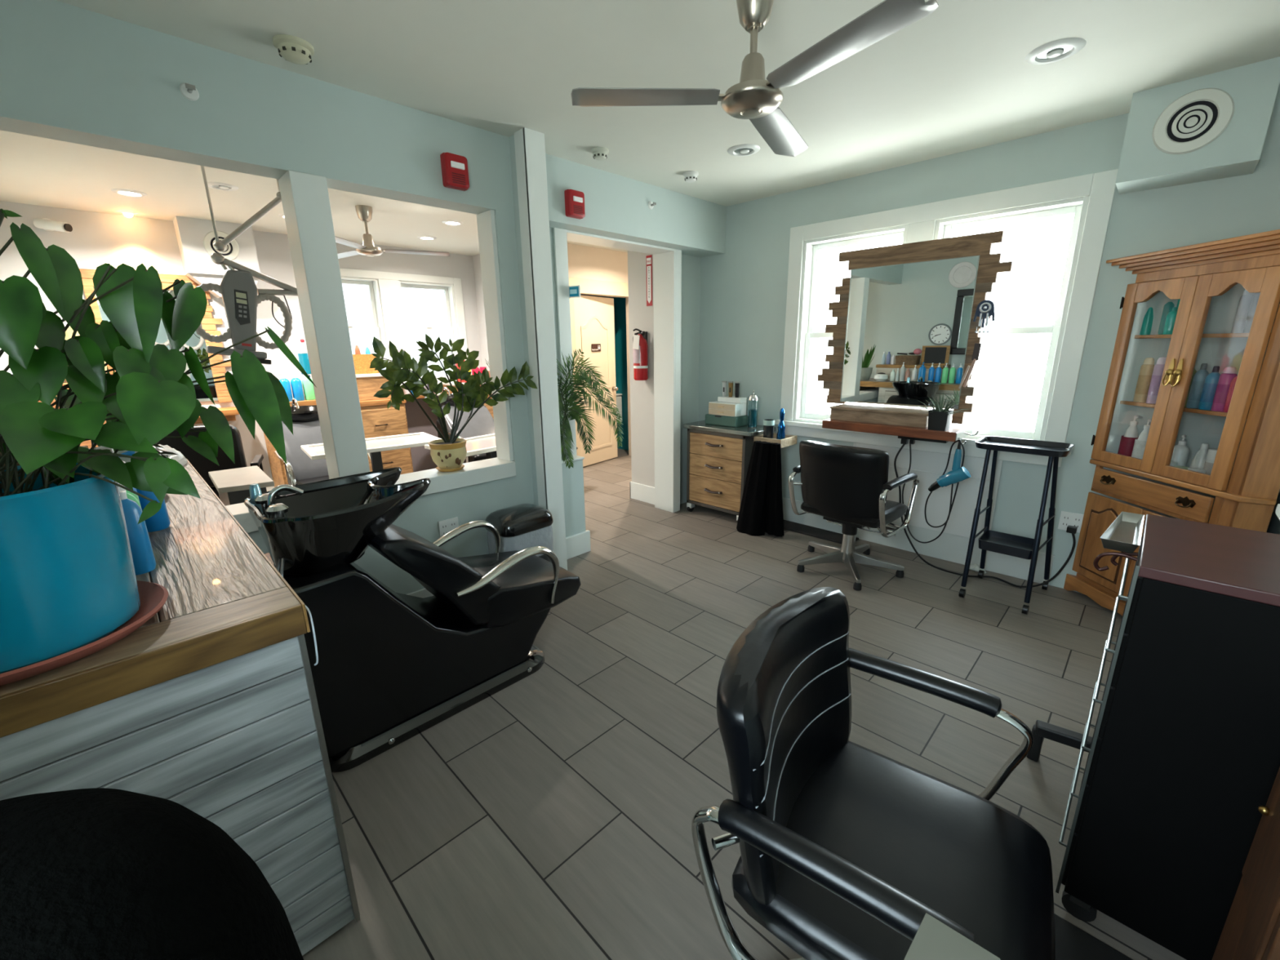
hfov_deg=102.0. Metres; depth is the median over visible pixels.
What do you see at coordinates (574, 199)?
fire alarm
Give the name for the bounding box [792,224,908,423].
window
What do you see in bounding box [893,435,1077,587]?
power cords
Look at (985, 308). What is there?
ornament
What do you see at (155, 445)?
potted plant
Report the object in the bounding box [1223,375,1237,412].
bottle
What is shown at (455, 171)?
fire alarm
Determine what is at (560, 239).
trim
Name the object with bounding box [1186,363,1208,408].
bottle
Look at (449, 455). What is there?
potted plant
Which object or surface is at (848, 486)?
chair
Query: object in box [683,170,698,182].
smoke detector
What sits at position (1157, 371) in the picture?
bottle
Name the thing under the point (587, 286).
trim
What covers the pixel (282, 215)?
recessed light
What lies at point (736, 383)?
hair clipper
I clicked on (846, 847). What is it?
chair
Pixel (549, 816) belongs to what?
floor
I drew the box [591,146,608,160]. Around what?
smoke detector
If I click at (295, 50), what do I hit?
smoke detector
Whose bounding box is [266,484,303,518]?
faucet
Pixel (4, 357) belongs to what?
wall
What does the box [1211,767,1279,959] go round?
base cabinet
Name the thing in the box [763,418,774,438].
jar
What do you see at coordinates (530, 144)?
trim
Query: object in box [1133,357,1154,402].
bottle
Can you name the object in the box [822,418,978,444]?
countertop
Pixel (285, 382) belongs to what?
bottle
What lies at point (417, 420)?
cabinet
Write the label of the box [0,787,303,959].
chair
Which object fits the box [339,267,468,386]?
trim
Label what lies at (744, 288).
wall
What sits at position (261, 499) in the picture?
tap
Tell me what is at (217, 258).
boom
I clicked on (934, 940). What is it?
folder
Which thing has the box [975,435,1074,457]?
tray
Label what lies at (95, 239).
wall
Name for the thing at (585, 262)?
wall
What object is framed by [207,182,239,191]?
recessed light
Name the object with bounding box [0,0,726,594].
wall
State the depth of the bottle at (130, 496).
1.35 m
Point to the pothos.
(70, 590)
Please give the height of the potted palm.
0.771 m
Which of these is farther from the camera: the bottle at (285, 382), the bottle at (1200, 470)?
the bottle at (285, 382)
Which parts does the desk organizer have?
drawer, drawer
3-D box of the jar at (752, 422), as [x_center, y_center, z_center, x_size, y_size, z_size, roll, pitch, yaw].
[0.933,-0.588,4.277,0.086,0.308,0.086,13,20,43]
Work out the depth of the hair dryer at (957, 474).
3.15 m
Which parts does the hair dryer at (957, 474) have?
handle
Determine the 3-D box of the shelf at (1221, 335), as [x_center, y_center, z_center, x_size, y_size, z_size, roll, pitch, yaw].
[2.854,-0.681,2.436,0.459,0.018,0.794,-1,15,0]
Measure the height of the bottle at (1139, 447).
0.259 m
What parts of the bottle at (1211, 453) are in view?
lid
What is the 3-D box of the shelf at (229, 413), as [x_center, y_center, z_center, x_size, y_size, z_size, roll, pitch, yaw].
[-4.077,-0.557,4.697,0.298,0.130,0.780,13,20,43]
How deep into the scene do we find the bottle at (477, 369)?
6.27 m
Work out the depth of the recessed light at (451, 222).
4.68 m
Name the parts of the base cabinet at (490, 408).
drawer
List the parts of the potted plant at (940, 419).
pot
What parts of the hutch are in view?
raised panel, drawer pull, door, glass door, door, drawer, door pull, door pull, waist molding, frame, drawer pull, crown molding, glass door, panel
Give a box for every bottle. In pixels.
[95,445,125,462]
[117,482,151,546]
[118,450,170,532]
[118,483,148,533]
[118,486,155,575]
[278,373,293,401]
[289,372,304,400]
[302,375,315,399]
[355,343,360,354]
[364,345,370,354]
[402,381,409,394]
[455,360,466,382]
[471,367,479,374]
[480,366,486,373]
[776,408,785,439]
[1117,415,1142,457]
[1131,418,1151,459]
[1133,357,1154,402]
[1139,306,1153,334]
[1146,356,1166,404]
[1157,302,1174,334]
[1162,306,1177,334]
[1169,461,1177,466]
[1170,435,1190,466]
[1173,465,1189,469]
[1184,362,1196,407]
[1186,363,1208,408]
[1187,467,1205,473]
[1189,443,1208,469]
[1198,365,1220,409]
[1203,448,1217,475]
[1211,366,1237,411]
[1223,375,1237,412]
[1231,289,1255,333]
[1243,292,1260,333]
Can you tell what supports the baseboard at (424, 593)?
attached to the wall at (71, 73)
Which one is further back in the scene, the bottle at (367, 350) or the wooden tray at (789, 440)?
the bottle at (367, 350)
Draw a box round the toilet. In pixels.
[616,393,622,422]
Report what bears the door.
in the wall at (585, 262)
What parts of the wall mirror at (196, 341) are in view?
frame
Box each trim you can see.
[225,457,515,533]
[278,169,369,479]
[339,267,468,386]
[476,209,513,461]
[514,127,567,569]
[552,227,577,455]
[561,454,591,559]
[566,230,681,512]
[568,277,628,456]
[774,419,1071,466]
[780,168,1118,442]
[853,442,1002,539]
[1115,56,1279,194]
[1275,503,1279,520]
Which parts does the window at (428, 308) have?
glass pane, sash, glass pane, sash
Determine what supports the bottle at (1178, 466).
on the hutch
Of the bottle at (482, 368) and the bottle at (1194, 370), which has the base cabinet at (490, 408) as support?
the bottle at (482, 368)
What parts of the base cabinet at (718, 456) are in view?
handle, handle, handle, drawer, drawer, drawer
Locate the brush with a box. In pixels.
[958,342,981,388]
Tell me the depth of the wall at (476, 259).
6.54 m
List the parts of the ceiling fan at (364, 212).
blade, blade, rod, blade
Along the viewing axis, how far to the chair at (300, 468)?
4.32 m
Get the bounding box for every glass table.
[300,431,441,471]
[424,433,497,458]
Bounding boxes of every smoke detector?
[272,34,314,64]
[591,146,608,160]
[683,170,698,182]
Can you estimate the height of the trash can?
0.578 m
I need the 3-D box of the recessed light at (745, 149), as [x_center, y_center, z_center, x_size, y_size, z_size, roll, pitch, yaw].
[0.608,-1.929,3.038,0.190,0.017,0.190,13,20,43]
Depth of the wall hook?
1.32 m
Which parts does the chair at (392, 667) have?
backrest, plate, armrest, armrest, seat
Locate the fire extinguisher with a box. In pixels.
[632,328,648,380]
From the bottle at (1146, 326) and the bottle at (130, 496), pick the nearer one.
the bottle at (130, 496)
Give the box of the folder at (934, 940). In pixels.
[903,912,1000,959]
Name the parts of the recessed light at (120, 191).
bulb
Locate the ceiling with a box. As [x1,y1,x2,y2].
[0,0,1279,255]
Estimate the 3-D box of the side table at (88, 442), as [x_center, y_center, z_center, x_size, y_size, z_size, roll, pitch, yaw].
[-4.489,-0.176,4.290,0.360,1.250,0.440,13,20,43]
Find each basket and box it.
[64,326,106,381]
[352,354,379,374]
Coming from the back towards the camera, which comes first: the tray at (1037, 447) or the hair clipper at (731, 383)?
the hair clipper at (731, 383)
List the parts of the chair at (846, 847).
arm frame, arm mount, backrest, leg, armrest, seat, armrest, arm frame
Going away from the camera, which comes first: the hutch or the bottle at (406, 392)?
the hutch
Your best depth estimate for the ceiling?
2.19 m
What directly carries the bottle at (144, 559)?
on the counter at (209, 707)
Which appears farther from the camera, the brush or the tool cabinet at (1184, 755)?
the brush
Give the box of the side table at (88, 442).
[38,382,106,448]
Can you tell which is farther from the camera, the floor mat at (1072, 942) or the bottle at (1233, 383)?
the bottle at (1233, 383)
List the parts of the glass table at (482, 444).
tray panel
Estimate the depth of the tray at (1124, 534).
1.36 m
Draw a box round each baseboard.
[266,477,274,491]
[406,587,434,598]
[629,481,654,504]
[782,497,1054,585]
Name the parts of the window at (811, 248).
sash, sash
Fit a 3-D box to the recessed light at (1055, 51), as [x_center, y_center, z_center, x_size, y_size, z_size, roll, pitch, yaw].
[1.634,-1.682,2.041,0.190,0.017,0.190,13,20,43]
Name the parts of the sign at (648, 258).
arrow panel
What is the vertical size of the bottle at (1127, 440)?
0.268 m
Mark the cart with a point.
(232, 485)
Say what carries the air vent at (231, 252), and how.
attached to the vent housing
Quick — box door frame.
[581,294,628,450]
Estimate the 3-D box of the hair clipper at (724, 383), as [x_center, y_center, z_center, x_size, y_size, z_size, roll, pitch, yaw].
[0.728,-0.785,4.461,0.040,0.132,0.033,9,17,32]
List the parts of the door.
panel molding, knob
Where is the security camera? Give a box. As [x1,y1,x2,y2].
[32,217,72,232]
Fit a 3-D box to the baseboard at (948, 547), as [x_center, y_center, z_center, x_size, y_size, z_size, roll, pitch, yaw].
[1.546,0.323,4.137,2.780,0.200,0.015,13,20,43]
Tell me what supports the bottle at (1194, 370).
on the hutch
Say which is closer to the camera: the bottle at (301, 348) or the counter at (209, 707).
the counter at (209, 707)
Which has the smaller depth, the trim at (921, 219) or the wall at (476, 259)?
the trim at (921, 219)
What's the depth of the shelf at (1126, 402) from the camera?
2.48 m
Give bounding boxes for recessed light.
[111,188,147,196]
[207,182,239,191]
[277,213,284,217]
[417,235,436,239]
[441,219,463,225]
[727,143,759,156]
[1025,37,1086,64]
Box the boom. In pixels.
[200,165,297,327]
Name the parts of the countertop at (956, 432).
plate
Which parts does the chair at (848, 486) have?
armrest, arm frame, arm mount, leg, leg, seat plate, backrest, leg, seat, leg, leg, arm mount, arm frame, armrest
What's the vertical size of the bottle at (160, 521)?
0.255 m
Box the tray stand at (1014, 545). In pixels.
[958,435,1074,614]
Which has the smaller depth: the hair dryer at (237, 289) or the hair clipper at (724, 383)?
the hair dryer at (237, 289)
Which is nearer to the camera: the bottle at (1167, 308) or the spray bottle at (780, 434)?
the bottle at (1167, 308)
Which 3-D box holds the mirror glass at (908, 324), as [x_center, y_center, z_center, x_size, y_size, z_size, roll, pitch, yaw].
[1.718,-0.938,3.390,0.746,0.892,0.006,13,20,43]
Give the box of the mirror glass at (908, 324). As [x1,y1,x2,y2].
[840,256,978,408]
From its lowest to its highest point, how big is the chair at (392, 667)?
1.025 m
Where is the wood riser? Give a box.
[829,404,928,427]
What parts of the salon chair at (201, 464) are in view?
seat, armrest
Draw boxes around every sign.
[568,284,580,297]
[591,343,600,351]
[645,254,652,306]
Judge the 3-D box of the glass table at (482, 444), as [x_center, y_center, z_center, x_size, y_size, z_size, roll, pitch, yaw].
[-1.211,0.036,4.314,0.550,0.740,0.850,11,19,37]
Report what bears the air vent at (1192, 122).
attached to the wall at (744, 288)
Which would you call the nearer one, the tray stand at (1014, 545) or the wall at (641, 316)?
the tray stand at (1014, 545)
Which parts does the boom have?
drop rod, arm, arm, drop rod, cord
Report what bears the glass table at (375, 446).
on the floor
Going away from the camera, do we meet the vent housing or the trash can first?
the trash can
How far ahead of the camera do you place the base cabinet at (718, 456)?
4.39 m
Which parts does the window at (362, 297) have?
glass pane, sash, glass pane, sash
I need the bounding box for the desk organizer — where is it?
[705,395,747,427]
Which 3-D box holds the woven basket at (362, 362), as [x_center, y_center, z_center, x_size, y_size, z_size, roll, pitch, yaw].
[-3.000,-1.226,5.479,0.240,0.200,0.400,13,20,43]
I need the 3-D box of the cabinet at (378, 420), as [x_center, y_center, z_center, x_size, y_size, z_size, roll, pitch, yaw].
[-2.917,-0.554,5.674,0.580,1.200,0.590,13,20,43]
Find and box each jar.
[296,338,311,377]
[747,390,758,426]
[763,418,774,438]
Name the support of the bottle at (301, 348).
on the base cabinet at (277, 468)
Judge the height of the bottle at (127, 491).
0.246 m
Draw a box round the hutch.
[1063,229,1279,615]
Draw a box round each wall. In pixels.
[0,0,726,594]
[0,200,482,478]
[0,348,12,373]
[472,253,489,370]
[567,243,631,455]
[627,250,654,487]
[697,82,1279,592]
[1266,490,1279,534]
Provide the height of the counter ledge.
0.095 m
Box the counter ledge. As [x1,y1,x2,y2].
[409,392,451,399]
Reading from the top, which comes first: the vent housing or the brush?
the vent housing
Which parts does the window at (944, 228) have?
sash, sash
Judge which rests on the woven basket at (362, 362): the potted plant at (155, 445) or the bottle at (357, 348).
the bottle at (357, 348)
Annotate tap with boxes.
[254,493,275,517]
[265,503,288,518]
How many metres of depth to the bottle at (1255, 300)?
2.25 m
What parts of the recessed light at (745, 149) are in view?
bulb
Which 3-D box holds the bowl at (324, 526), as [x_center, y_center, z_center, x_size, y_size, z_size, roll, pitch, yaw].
[-1.118,0.141,1.968,0.509,0.252,0.558,13,20,43]
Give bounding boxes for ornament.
[973,299,995,333]
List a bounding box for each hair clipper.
[721,381,727,396]
[728,381,733,397]
[734,381,739,397]
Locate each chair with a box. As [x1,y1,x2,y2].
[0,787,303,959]
[156,424,263,498]
[244,466,581,772]
[274,397,370,485]
[424,386,494,463]
[691,586,1055,959]
[788,440,919,591]
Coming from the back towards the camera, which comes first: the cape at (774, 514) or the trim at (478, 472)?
the cape at (774, 514)
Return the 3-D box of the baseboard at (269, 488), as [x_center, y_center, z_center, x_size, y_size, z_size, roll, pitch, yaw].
[-2.493,-0.155,6.179,5.797,0.200,1.237,-8,16,-26]
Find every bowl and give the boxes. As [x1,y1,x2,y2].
[244,466,431,573]
[273,551,364,574]
[281,397,319,422]
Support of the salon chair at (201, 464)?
on the floor
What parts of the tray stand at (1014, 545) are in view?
leg, leg, leg, leg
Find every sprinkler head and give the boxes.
[179,82,199,101]
[648,200,656,209]
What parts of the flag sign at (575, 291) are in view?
white panel, teal panel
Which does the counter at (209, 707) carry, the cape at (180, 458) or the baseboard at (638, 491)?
the cape at (180, 458)
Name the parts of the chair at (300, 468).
armrest, backrest, seat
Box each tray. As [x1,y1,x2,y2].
[752,432,797,448]
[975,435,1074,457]
[977,529,1034,559]
[1100,511,1144,553]
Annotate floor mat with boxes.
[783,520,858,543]
[1053,913,1133,959]
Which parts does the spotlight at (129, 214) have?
bulb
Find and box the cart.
[208,465,275,506]
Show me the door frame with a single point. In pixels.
(620, 304)
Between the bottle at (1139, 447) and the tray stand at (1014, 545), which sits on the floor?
the tray stand at (1014, 545)
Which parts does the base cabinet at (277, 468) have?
drawer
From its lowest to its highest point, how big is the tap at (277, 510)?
0.083 m
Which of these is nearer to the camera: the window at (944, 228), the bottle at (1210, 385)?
the bottle at (1210, 385)
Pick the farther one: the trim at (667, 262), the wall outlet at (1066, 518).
the trim at (667, 262)
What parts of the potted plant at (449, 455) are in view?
pot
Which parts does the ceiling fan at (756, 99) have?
blade, rod, blade, blade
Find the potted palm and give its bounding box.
[555,348,624,468]
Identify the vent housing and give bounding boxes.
[173,215,260,297]
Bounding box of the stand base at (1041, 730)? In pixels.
[1026,720,1092,761]
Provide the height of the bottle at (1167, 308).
0.200 m
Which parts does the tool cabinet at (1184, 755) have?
handle, drawer, handle, drawer, handle, drawer, handle, drawer, handle, drawer, handle, drawer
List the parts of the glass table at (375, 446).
tray panel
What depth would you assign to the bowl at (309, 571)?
1.79 m
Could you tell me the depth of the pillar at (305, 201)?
2.34 m
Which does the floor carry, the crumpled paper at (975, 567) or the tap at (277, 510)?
the crumpled paper at (975, 567)
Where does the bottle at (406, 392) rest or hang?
on the counter ledge
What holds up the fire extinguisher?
attached to the wall at (641, 316)
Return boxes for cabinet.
[263,398,316,487]
[355,373,413,474]
[404,398,440,471]
[437,380,493,418]
[683,420,775,521]
[1055,514,1279,959]
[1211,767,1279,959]
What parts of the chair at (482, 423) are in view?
armrest, backrest, seat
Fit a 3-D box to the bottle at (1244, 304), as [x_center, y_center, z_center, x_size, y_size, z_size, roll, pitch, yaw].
[2.674,-0.748,2.290,0.048,0.190,0.048,13,20,43]
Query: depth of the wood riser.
3.40 m
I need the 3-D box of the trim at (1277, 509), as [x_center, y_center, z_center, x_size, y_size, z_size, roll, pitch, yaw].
[2.119,-0.407,1.463,0.060,1.350,1.160,13,20,43]
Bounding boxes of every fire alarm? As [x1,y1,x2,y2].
[440,152,469,191]
[564,189,585,219]
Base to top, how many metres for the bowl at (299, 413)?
0.332 m
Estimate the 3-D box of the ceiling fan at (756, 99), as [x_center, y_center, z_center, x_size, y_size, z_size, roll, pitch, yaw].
[0.438,-1.373,1.592,1.084,0.351,0.947,-9,17,-30]
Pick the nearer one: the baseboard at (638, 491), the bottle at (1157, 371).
the bottle at (1157, 371)
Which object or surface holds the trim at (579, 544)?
attached to the wall at (71, 73)
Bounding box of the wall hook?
[1093,551,1137,571]
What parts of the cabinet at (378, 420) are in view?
drawer, drawer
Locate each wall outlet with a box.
[438,516,458,536]
[1057,511,1084,533]
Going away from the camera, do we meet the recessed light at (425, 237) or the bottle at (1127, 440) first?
the bottle at (1127, 440)
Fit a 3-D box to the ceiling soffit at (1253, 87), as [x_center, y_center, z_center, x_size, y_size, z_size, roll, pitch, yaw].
[2.547,-1.598,2.388,0.455,0.375,0.280,13,20,43]
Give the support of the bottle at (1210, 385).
on the hutch
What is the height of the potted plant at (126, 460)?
0.493 m
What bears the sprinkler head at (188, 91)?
attached to the wall at (71, 73)
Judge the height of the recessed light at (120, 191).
0.010 m
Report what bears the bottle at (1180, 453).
on the hutch
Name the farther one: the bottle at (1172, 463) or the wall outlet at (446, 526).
the wall outlet at (446, 526)
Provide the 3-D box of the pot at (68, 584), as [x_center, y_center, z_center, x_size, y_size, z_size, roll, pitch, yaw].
[-1.199,0.157,0.973,0.366,0.309,0.366,13,20,43]
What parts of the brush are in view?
handle, handle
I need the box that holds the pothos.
[0,208,317,685]
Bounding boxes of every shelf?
[194,406,239,424]
[1120,400,1250,418]
[1134,333,1271,338]
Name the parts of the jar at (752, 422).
lid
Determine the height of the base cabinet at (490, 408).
1.050 m
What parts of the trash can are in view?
lid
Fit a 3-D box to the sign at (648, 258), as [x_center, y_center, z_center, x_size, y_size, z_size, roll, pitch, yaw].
[0.079,-1.718,4.471,0.068,0.410,0.005,13,20,43]
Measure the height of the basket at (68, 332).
0.420 m
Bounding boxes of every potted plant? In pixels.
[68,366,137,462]
[90,440,177,457]
[369,333,537,471]
[915,391,966,431]
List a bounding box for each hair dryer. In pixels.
[195,265,292,364]
[902,440,971,543]
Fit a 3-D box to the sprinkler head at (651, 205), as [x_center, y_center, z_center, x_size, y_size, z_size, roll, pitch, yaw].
[0.091,-1.957,3.684,0.040,0.056,0.056,13,20,43]
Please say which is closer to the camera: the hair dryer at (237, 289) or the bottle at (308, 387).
the hair dryer at (237, 289)
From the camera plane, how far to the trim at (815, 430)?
3.68 m
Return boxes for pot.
[0,462,140,673]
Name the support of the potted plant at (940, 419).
on the countertop at (956, 432)
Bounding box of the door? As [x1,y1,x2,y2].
[573,294,617,466]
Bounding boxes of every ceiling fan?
[334,204,449,258]
[570,0,938,156]
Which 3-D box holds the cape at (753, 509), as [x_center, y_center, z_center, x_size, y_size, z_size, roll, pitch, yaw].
[0.885,0.061,4.104,0.264,0.740,0.137,13,20,43]
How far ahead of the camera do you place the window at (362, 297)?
5.77 m
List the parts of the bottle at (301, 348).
lid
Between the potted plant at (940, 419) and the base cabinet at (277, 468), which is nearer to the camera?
the potted plant at (940, 419)
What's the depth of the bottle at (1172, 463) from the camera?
2.57 m
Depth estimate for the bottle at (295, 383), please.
4.96 m
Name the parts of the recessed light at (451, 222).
bulb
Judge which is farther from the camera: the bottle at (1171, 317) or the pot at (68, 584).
the bottle at (1171, 317)
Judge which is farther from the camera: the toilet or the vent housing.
the toilet
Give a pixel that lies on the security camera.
(47, 224)
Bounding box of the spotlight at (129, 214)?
[117,209,137,217]
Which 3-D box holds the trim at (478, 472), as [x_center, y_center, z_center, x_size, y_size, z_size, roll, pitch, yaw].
[-1.562,0.112,2.521,0.205,0.090,2.080,13,20,43]
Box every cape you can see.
[152,444,187,465]
[736,440,770,536]
[764,442,783,537]
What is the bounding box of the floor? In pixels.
[302,448,1186,959]
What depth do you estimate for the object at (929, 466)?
3.53 m
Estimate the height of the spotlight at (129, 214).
0.060 m
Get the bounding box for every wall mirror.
[79,268,231,402]
[817,231,1013,424]
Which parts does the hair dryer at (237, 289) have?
control panel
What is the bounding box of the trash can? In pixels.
[484,503,553,561]
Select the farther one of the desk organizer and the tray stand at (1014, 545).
the desk organizer
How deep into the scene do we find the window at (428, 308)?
6.28 m
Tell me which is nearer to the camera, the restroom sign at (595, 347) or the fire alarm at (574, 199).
the fire alarm at (574, 199)
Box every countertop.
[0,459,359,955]
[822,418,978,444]
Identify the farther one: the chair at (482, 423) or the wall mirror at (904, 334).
the chair at (482, 423)
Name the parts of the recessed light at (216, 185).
bulb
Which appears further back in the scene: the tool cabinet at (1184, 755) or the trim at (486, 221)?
the trim at (486, 221)
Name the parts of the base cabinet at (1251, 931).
door, knob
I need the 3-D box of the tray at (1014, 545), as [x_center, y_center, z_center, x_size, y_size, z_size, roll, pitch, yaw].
[2.133,0.372,2.999,0.265,0.055,0.230,13,20,43]
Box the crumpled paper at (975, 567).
[968,564,986,573]
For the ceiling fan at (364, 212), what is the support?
hanging from the ceiling
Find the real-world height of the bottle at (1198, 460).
0.170 m
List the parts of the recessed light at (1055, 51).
bulb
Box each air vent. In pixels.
[203,231,239,260]
[1151,88,1234,154]
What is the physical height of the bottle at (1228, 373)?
0.200 m
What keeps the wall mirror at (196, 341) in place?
attached to the wall at (95, 239)
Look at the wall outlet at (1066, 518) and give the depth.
3.08 m
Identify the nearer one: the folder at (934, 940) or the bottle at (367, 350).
the folder at (934, 940)
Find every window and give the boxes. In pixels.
[341,276,388,359]
[398,280,458,380]
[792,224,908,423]
[913,195,1089,440]
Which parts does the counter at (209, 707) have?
white cord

